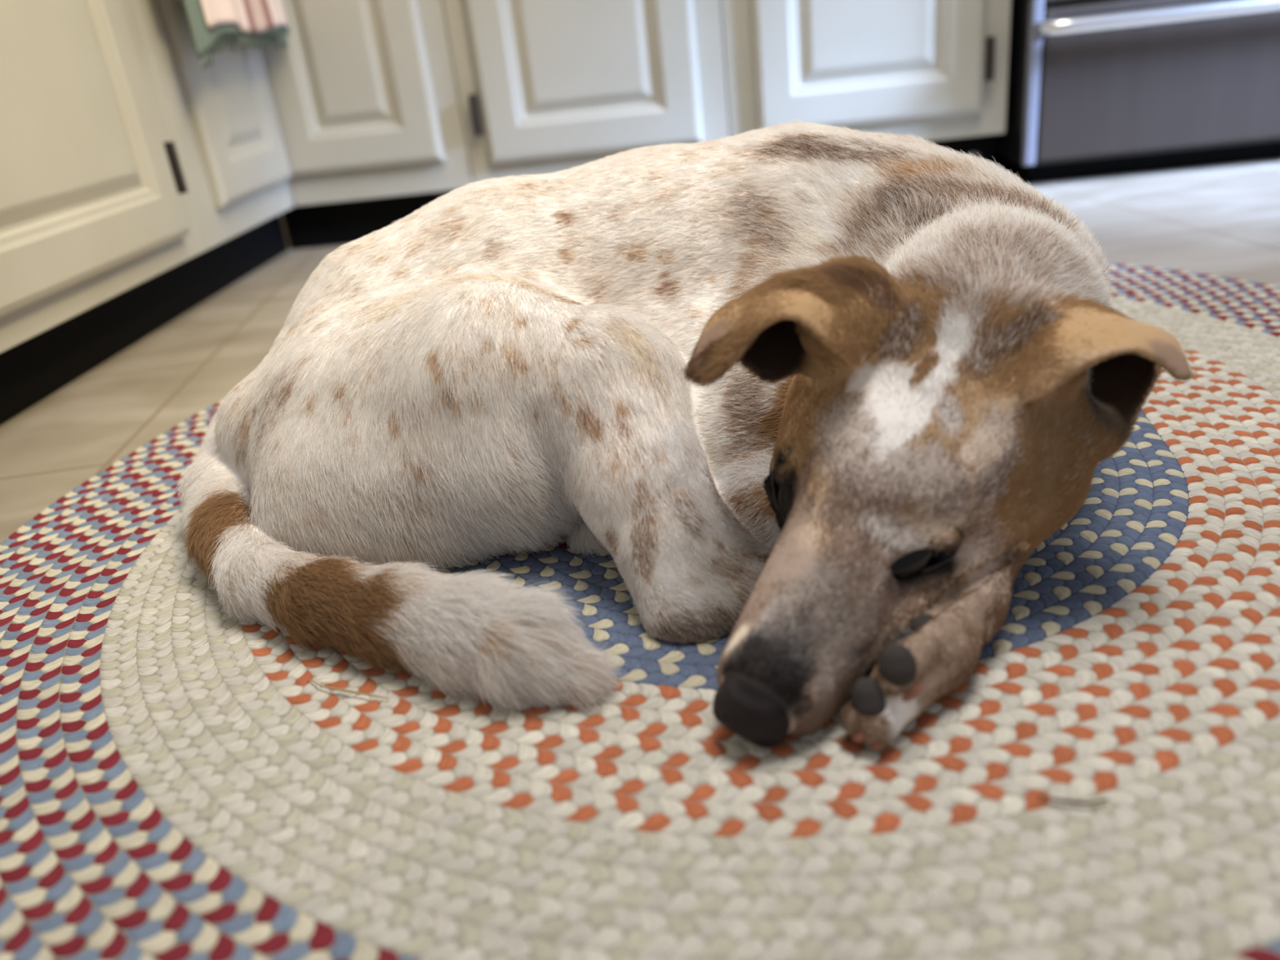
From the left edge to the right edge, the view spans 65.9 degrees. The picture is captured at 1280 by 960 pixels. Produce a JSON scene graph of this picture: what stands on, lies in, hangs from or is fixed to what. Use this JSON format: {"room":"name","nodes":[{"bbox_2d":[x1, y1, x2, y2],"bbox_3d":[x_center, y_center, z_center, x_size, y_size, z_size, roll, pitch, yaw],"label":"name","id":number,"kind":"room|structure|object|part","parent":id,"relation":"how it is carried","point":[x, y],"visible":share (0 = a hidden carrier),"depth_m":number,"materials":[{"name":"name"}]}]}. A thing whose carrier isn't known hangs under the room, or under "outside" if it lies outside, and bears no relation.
{"room":"kitchen","nodes":[
{"label":"kitchen","id":0,"kind":"room"},
{"bbox_2d":[279,180,293,217],"bbox_3d":[0.747,-1.872,1.789,4.200,2.400,0.081,-4,24,5],"label":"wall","id":1,"kind":"structure","parent":0,"point":[281,214],"depth_m":2.38,"materials":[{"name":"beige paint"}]},
{"bbox_2d":[0,158,1279,544],"bbox_3d":[0.587,-0.147,0.952,5.600,0.001,4.200,-7,24,0],"label":"floor","id":2,"kind":"structure","parent":0,"point":[1220,220],"depth_m":1.27,"materials":[{"name":"tile"}]},
{"bbox_2d":[0,0,204,353],"bbox_3d":[-0.933,-0.442,0.934,0.524,0.692,0.940,-5,24,3],"label":"base cabinet","id":3,"kind":"object","parent":2,"relation":"on","point":[95,204],"visible":1,"depth_m":1.16,"materials":[{"name":"beige paint"}]},
{"bbox_2d":[0,214,288,426],"bbox_3d":[-0.719,-0.203,1.299,0.021,0.088,1.410,-5,24,3],"label":"toe kick","id":4,"kind":"structure","parent":2,"relation":"on","point":[36,368],"depth_m":1.34,"materials":[{"name":"black wood"}]},
{"bbox_2d":[133,0,293,250],"bbox_3d":[-0.931,-0.723,1.551,0.520,0.692,0.412,-5,24,3],"label":"base cabinet","id":5,"kind":"object","parent":2,"relation":"on","point":[222,117],"visible":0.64,"depth_m":1.54,"materials":[{"name":"beige paint"}]},
{"bbox_3d":[-0.676,-0.708,1.584,0.019,0.480,0.323,-5,24,3],"label":"door","id":6,"kind":"part","parent":5,"relation":"part of","materials":[{"name":"beige paint"}]},
{"bbox_2d":[259,0,473,206],"bbox_3d":[-0.507,-0.945,1.932,0.345,0.692,0.520,-4,24,5],"label":"base cabinet","id":7,"kind":"object","parent":2,"relation":"on","point":[365,93],"visible":0.66,"depth_m":1.77,"materials":[{"name":"beige paint"}]},
{"bbox_2d":[442,0,728,182],"bbox_3d":[-0.096,-0.975,1.893,0.478,0.692,0.524,-4,24,5],"label":"base cabinet","id":8,"kind":"object","parent":2,"relation":"on","point":[544,86],"visible":0.87,"depth_m":1.74,"materials":[{"name":"beige paint"}]},
{"bbox_2d":[282,134,995,249],"bbox_3d":[-0.021,-0.553,1.893,1.362,0.088,0.022,-4,24,5],"label":"toe kick","id":9,"kind":"structure","parent":2,"relation":"on","point":[340,223],"depth_m":1.93,"materials":[{"name":"black wood"}]},
{"bbox_2d":[968,151,981,159],"bbox_3d":[0.595,-0.580,1.776,0.023,0.022,0.055,-4,24,5],"label":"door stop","id":10,"kind":"object","parent":9,"relation":"attached to","point":[973,153],"visible":0.2,"depth_m":1.75,"materials":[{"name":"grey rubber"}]},
{"bbox_2d":[0,262,1279,959],"bbox_3d":[0.106,-0.032,0.811,1.234,0.008,1.301,-7,24,0],"label":"braided rug","id":11,"kind":"object","parent":2,"relation":"on","point":[176,783],"visible":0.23,"depth_m":0.46,"materials":[{"name":"fabric"}]},
{"bbox_2d":[307,677,389,698],"bbox_3d":[-0.162,0.115,0.541,0.059,0.002,0.005,6,27,26],"label":"stalk","id":12,"kind":"object","parent":11,"relation":"on","point":[313,681],"visible":1,"depth_m":0.54,"materials":[{"name":"beige"}]},
{"bbox_2d":[176,120,1195,750],"bbox_3d":[-0.017,-0.082,0.658,0.674,0.233,0.558,-7,24,0],"label":"dog","id":13,"kind":"object","parent":11,"relation":"on","point":[820,397],"visible":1,"depth_m":0.58},
{"bbox_2d":[1038,795,1108,804],"bbox_3d":[0.181,0.134,0.412,0.028,0.002,0.004,-1,25,12],"label":"twig","id":14,"kind":"object","parent":11,"relation":"on","point":[1066,801],"visible":1,"depth_m":0.41,"materials":[{"name":"brown"}]},
{"bbox_2d":[720,0,1011,141],"bbox_3d":[0.384,-1.012,1.851,0.486,0.692,0.524,-4,24,5],"label":"base cabinet","id":15,"kind":"object","parent":2,"relation":"on","point":[931,69],"visible":0.84,"depth_m":1.71,"materials":[{"name":"beige paint"}]},
{"bbox_2d":[993,0,1279,182],"bbox_3d":[1.000,-0.995,1.667,0.744,0.860,0.454,-4,24,5],"label":"range","id":16,"kind":"object","parent":2,"relation":"on","point":[1095,87],"visible":0.91,"depth_m":1.64,"materials":[{"name":"black metal"}]},
{"bbox_3d":[0.631,-0.908,1.546,0.018,0.800,0.022,-4,24,5],"label":"trim","id":17,"kind":"part","parent":16,"relation":"part of","materials":[{"name":"grey metal"}]},
{"bbox_3d":[0.980,-1.032,1.472,0.744,0.508,0.022,-4,24,5],"label":"oven door","id":18,"kind":"part","parent":16,"relation":"part of","materials":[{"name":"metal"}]},
{"bbox_3d":[1.001,-0.753,1.558,0.717,0.024,0.054,-4,24,5],"label":"handle","id":19,"kind":"part","parent":16,"relation":"part of","materials":[{"name":"silver metal"}]},
{"bbox_3d":[-0.676,-0.900,1.471,0.065,0.012,0.460,-5,24,3],"label":"towel bar","id":20,"kind":"object","parent":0,"visible":0},
{"bbox_2d":[182,0,289,70],"bbox_3d":[-0.628,-0.782,1.504,0.048,0.279,0.387,-5,24,3],"label":"dish towel","id":21,"kind":"object","parent":20,"relation":"hanging from","point":[208,20],"visible":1,"depth_m":1.46,"materials":[{"name":"fabric"}]}
]}

